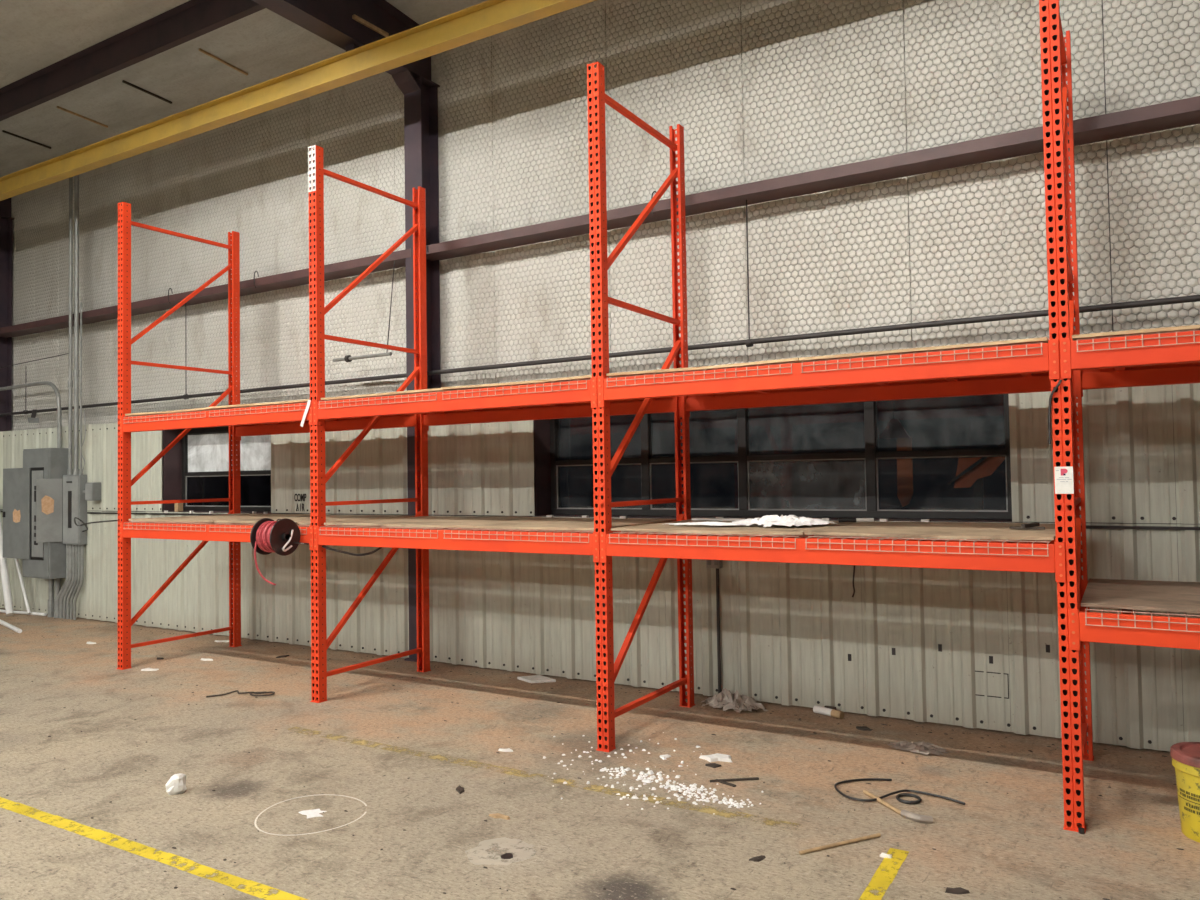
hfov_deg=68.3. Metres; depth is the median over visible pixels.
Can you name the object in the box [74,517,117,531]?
loose cable
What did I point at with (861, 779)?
wire
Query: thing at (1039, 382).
beam
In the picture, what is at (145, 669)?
chip
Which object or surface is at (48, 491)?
switch box
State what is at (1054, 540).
beam
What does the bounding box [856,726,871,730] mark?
scrap
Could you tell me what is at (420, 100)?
steel column
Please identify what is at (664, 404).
beam
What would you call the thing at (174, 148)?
blanket
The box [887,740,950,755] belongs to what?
plastic bag
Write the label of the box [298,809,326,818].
plaster splat
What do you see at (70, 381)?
conduit
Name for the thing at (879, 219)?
blanket
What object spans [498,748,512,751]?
chip
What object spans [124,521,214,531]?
deck
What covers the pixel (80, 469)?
conduit
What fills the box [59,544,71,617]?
conduit
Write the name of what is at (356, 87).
blanket
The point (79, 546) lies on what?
conduit
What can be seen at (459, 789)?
scrap
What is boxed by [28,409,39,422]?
bracket
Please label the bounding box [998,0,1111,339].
blanket
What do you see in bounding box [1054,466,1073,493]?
paper tag
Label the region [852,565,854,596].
hanging wire
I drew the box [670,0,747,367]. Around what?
blanket
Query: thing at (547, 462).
window
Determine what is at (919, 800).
ring
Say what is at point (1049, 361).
beam
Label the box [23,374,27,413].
rod
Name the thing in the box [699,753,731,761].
paper scrap
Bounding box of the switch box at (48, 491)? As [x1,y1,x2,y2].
[36,475,86,544]
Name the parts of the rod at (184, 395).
rod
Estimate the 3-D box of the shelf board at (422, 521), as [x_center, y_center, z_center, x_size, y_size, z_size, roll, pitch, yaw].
[-1.294,0.558,6.952,1.213,0.023,1.168,-2,-2,31]
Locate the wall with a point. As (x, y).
(788, 631)
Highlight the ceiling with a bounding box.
[0,0,486,176]
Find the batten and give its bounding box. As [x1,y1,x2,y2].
[352,14,388,36]
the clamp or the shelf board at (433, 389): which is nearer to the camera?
the clamp
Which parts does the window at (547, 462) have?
sash rail, sash rail, sill, frame rail, sash rail, sash rail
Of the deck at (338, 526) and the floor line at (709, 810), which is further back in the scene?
the deck at (338, 526)
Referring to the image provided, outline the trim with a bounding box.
[0,511,1199,529]
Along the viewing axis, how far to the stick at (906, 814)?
4.28 m
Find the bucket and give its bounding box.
[1170,742,1199,842]
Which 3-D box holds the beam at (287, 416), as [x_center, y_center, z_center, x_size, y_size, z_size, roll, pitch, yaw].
[-3.274,-0.248,7.448,2.540,0.188,0.078,-2,-2,31]
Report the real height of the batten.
0.040 m
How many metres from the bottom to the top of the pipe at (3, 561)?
1.458 m
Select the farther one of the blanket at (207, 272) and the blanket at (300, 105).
the blanket at (207, 272)
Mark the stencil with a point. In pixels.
(303, 497)
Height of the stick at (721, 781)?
0.008 m
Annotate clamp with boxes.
[1009,523,1044,528]
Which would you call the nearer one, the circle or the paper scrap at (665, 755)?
the circle
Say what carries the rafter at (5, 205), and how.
on the steel column at (5, 224)
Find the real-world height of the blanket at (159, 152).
3.600 m
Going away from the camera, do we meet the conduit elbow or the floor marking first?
the floor marking
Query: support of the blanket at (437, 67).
on the wall
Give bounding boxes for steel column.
[0,218,11,430]
[392,70,441,661]
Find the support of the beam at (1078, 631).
attached to the frame at (1061, 304)
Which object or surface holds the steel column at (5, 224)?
on the floor
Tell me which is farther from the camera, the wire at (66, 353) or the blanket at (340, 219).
the wire at (66, 353)
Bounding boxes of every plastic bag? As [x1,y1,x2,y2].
[701,688,767,712]
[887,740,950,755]
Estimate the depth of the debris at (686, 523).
5.50 m
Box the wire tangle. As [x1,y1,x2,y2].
[206,690,274,696]
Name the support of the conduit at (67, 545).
attached to the switch box at (48, 491)
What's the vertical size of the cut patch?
0.159 m
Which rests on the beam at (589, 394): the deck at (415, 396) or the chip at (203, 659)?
the deck at (415, 396)
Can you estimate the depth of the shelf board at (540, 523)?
6.13 m
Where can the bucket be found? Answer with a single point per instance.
(1185, 756)
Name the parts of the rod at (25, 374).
rod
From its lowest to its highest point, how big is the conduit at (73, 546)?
0.935 m
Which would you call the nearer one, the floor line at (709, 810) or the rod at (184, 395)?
the floor line at (709, 810)
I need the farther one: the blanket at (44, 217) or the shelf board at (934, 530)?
the blanket at (44, 217)
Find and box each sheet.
[517,675,555,682]
[946,441,1004,509]
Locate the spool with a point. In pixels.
(267, 536)
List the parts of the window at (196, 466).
frame rail, sill, frame rail, sash rail, pane, pane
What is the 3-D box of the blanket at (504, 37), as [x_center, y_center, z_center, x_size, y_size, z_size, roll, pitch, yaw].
[-0.710,-2.232,8.012,0.610,3.600,0.062,-2,-2,31]
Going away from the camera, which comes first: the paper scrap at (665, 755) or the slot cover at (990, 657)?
the paper scrap at (665, 755)
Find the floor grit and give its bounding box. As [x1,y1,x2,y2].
[6,618,1183,899]
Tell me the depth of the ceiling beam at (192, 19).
8.58 m
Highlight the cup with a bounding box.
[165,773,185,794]
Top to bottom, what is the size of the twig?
0.016 m
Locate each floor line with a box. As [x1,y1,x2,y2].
[0,797,307,899]
[288,727,798,828]
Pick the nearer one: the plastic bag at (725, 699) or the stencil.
the plastic bag at (725, 699)
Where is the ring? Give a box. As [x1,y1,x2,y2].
[896,793,921,803]
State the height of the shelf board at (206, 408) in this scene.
0.023 m
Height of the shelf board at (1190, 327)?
0.023 m
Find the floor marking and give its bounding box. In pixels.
[859,848,908,899]
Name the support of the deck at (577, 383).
on the beam at (664, 404)
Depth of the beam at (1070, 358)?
4.03 m
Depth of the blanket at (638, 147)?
7.36 m
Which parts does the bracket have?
plate, arm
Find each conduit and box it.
[56,544,68,617]
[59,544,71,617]
[63,545,74,618]
[66,545,77,618]
[68,151,72,474]
[70,545,80,619]
[73,149,79,474]
[73,545,83,619]
[79,302,82,474]
[706,560,722,693]
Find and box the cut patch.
[975,671,1008,698]
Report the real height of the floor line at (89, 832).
0.001 m
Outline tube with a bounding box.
[813,705,843,718]
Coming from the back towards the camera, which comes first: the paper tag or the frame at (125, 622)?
the frame at (125, 622)
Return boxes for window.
[163,426,294,513]
[533,394,1019,522]
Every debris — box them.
[666,522,751,525]
[732,515,836,526]
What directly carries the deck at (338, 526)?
on the beam at (591, 548)
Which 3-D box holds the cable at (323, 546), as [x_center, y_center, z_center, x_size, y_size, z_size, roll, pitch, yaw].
[-1.856,0.756,6.635,0.569,0.079,0.051,-2,-2,26]
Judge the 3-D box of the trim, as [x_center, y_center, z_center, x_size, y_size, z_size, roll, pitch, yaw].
[-2.740,0.661,8.829,20.000,0.018,0.026,-2,-2,31]
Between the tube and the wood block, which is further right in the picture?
the tube
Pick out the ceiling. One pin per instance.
(263, 45)
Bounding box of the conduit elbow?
[0,381,61,447]
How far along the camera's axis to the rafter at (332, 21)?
7.65 m
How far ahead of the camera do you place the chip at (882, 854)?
3.86 m
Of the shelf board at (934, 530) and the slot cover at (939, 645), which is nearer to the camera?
the shelf board at (934, 530)
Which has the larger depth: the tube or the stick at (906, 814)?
the tube
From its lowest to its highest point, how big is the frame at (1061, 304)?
4.267 m
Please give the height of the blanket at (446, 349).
3.600 m
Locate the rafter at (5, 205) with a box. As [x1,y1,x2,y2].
[0,197,13,219]
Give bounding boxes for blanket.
[11,190,34,430]
[34,181,58,428]
[58,173,83,425]
[84,164,110,424]
[111,154,139,422]
[140,144,169,412]
[169,134,201,410]
[201,122,234,407]
[235,110,271,403]
[271,97,309,401]
[309,83,351,396]
[350,72,396,394]
[394,53,443,390]
[441,36,495,386]
[492,18,550,382]
[546,0,610,378]
[606,0,673,372]
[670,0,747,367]
[741,0,825,361]
[818,0,911,354]
[903,0,1007,347]
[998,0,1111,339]
[1103,0,1199,331]
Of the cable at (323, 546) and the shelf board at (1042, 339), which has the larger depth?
the cable at (323, 546)
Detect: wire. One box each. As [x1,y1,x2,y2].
[0,353,68,367]
[14,0,1199,429]
[81,410,85,473]
[834,778,964,804]
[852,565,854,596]
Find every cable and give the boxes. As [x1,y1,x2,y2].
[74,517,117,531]
[322,545,381,555]
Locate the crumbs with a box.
[543,732,762,813]
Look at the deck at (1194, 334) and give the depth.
4.02 m
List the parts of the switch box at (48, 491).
door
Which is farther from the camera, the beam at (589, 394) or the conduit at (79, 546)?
the conduit at (79, 546)
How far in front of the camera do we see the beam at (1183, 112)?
6.23 m
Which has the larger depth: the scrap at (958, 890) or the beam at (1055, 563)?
the beam at (1055, 563)
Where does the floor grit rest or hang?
on the floor
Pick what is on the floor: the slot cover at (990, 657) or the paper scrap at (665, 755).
the paper scrap at (665, 755)
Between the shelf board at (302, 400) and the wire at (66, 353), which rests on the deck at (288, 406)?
the shelf board at (302, 400)
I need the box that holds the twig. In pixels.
[799,833,880,854]
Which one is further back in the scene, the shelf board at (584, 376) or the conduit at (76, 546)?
the conduit at (76, 546)
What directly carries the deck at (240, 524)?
on the beam at (230, 534)
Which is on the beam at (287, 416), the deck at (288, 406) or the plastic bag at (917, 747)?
the deck at (288, 406)
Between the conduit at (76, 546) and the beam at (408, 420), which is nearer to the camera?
the beam at (408, 420)
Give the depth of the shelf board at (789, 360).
5.14 m
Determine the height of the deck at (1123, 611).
0.067 m
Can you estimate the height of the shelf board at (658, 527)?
0.038 m
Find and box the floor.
[0,608,1199,899]
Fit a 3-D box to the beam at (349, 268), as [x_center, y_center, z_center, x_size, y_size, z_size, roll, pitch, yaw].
[-5.062,-1.738,10.395,7.817,0.081,0.262,-2,-2,31]
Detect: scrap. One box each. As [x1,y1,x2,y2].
[456,785,463,793]
[660,754,670,758]
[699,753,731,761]
[705,763,720,767]
[749,855,765,861]
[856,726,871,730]
[945,887,969,893]
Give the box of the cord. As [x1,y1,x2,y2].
[1048,379,1061,443]
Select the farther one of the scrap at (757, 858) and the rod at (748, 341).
the rod at (748, 341)
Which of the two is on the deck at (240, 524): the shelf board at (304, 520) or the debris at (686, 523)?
the shelf board at (304, 520)
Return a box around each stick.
[710,777,758,782]
[718,780,735,786]
[863,790,932,823]
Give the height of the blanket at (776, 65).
3.600 m
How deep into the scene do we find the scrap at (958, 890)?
3.52 m
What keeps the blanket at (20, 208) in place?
on the wall
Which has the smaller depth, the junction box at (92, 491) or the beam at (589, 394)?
the beam at (589, 394)
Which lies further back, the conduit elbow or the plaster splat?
the conduit elbow
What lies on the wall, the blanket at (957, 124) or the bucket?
the blanket at (957, 124)
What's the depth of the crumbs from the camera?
4.76 m
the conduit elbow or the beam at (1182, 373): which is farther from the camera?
the conduit elbow
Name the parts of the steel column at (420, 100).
plate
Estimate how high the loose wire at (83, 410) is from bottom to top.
0.803 m
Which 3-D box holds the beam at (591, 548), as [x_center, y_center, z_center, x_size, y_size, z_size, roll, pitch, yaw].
[-1.076,0.635,6.120,2.532,0.188,0.078,-2,-2,31]
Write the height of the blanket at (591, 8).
3.600 m
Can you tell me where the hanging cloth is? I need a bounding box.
[879,400,912,506]
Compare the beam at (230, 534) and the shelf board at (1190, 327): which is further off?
the beam at (230, 534)
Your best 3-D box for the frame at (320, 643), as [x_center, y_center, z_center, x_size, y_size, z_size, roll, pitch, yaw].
[-1.876,-0.207,7.304,0.090,4.267,1.258,-2,-2,31]
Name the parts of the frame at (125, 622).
post, post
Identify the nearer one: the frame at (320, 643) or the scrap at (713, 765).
the scrap at (713, 765)
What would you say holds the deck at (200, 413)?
on the beam at (287, 416)
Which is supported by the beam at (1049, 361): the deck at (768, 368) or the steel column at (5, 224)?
the deck at (768, 368)
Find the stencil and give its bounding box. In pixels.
[294,494,305,510]
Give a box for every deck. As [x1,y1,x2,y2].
[123,410,308,426]
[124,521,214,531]
[209,402,403,420]
[209,523,334,534]
[318,391,522,413]
[319,525,462,537]
[442,379,655,406]
[443,528,620,542]
[606,362,829,396]
[608,531,813,548]
[801,342,1042,385]
[805,535,1051,556]
[1076,329,1199,370]
[1085,607,1199,632]
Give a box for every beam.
[0,0,264,120]
[0,0,595,200]
[0,248,411,337]
[120,401,312,436]
[120,521,313,549]
[235,414,417,440]
[313,377,596,424]
[314,525,599,562]
[423,396,681,430]
[426,96,1199,260]
[597,339,1059,407]
[600,531,1065,581]
[685,372,1050,416]
[690,533,1055,543]
[1060,331,1199,378]
[1068,608,1199,649]
[1075,362,1199,396]
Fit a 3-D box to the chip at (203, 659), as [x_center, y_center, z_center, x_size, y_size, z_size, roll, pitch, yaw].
[-3.716,1.980,8.364,0.147,0.016,0.065,-2,-2,31]
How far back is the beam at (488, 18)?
7.99 m
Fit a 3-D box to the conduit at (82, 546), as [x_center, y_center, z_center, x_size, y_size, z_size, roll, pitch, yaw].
[-6.463,1.639,10.955,0.178,0.935,0.033,-2,-2,27]
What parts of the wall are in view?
panel, panel, panel, panel, panel, panel, panel, panel, panel, panel, panel, panel, panel, panel, panel, panel, panel, panel, panel, panel, panel, panel, panel, panel, panel, panel, panel, panel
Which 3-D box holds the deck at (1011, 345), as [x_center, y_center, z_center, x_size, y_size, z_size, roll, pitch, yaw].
[1.922,-0.458,5.046,1.176,0.067,1.274,-2,-2,31]
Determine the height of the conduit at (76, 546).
0.935 m
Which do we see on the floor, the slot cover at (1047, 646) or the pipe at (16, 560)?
the pipe at (16, 560)
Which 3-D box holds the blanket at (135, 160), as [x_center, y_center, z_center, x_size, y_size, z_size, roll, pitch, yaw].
[-5.971,-2.058,11.143,0.610,3.600,0.062,-2,-2,31]
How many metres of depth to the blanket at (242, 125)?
9.84 m
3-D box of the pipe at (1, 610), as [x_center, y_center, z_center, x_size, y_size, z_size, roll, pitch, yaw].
[-7.665,2.121,11.574,1.257,0.040,0.040,-2,-2,25]
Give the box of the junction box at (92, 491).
[83,482,100,500]
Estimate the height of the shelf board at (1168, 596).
0.022 m
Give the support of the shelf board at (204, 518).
on the deck at (132, 522)
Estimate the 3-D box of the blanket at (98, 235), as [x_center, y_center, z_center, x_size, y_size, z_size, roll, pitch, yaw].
[-6.500,-2.041,11.457,0.607,3.600,0.062,-2,-2,31]
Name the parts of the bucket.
lid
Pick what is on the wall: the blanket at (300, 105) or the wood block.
the blanket at (300, 105)
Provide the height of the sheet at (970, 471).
1.938 m
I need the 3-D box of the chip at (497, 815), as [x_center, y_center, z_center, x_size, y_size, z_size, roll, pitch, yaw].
[-0.499,1.813,4.382,0.119,0.014,0.040,-1,-2,19]
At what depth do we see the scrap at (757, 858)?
3.85 m
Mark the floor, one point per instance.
(997, 845)
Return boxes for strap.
[300,400,310,426]
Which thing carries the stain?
on the floor
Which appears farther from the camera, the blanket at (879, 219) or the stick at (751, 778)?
the blanket at (879, 219)
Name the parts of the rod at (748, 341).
rod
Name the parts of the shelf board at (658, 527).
wood strip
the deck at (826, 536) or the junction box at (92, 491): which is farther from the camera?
the junction box at (92, 491)
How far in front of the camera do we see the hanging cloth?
6.52 m
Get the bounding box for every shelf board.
[125,407,214,415]
[128,513,309,521]
[210,399,309,408]
[214,515,414,524]
[321,388,447,399]
[324,516,537,527]
[442,375,591,389]
[446,517,675,530]
[606,358,801,376]
[611,518,854,534]
[799,337,1048,361]
[804,522,1055,539]
[1072,325,1199,340]
[1081,578,1199,613]
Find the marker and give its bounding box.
[838,518,873,521]
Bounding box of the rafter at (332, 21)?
[252,0,439,86]
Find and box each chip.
[141,668,158,670]
[201,658,212,660]
[489,813,509,819]
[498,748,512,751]
[879,852,891,857]
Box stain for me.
[465,837,536,864]
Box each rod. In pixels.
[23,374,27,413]
[183,303,188,399]
[745,200,752,346]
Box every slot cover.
[938,644,941,651]
[989,656,992,663]
[1046,645,1049,652]
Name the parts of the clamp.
plate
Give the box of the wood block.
[175,503,182,511]
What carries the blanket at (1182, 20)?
on the wall
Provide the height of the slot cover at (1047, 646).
0.048 m
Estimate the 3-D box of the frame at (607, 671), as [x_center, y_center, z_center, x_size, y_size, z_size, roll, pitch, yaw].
[0.304,-0.279,6.007,0.090,4.267,1.258,-2,-2,31]
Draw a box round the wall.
[0,0,1199,751]
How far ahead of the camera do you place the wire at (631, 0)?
7.35 m
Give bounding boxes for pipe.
[0,295,1199,415]
[0,514,13,615]
[0,609,46,615]
[0,619,21,632]
[15,558,30,613]
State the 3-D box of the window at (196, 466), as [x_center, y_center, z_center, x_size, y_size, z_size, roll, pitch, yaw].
[-4.164,0.207,9.870,1.925,0.998,0.279,-2,-2,31]
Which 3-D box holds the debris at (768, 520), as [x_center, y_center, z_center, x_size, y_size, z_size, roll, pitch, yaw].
[1.124,0.431,5.478,0.673,0.060,0.588,-1,-2,10]
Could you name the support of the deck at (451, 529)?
on the beam
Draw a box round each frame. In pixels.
[116,202,241,669]
[308,145,430,702]
[587,62,694,751]
[1039,0,1093,833]
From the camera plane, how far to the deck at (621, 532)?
5.13 m
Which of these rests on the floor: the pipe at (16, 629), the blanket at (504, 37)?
the pipe at (16, 629)
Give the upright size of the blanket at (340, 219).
3.600 m
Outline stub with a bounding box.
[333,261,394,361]
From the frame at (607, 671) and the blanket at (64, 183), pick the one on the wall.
the blanket at (64, 183)
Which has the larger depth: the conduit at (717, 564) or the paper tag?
the conduit at (717, 564)
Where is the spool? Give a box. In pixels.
[250,518,308,584]
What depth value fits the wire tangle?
6.95 m
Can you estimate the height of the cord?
0.303 m
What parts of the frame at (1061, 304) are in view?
foot plate, post, foot plate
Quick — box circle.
[254,794,366,835]
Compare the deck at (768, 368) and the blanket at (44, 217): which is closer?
the deck at (768, 368)
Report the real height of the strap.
0.211 m
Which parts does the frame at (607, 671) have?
post, foot plate, post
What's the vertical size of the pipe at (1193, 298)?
0.058 m
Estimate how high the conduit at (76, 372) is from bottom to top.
4.100 m
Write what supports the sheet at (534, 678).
on the floor
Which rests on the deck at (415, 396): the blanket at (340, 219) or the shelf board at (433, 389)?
the shelf board at (433, 389)
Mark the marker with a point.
(839, 519)

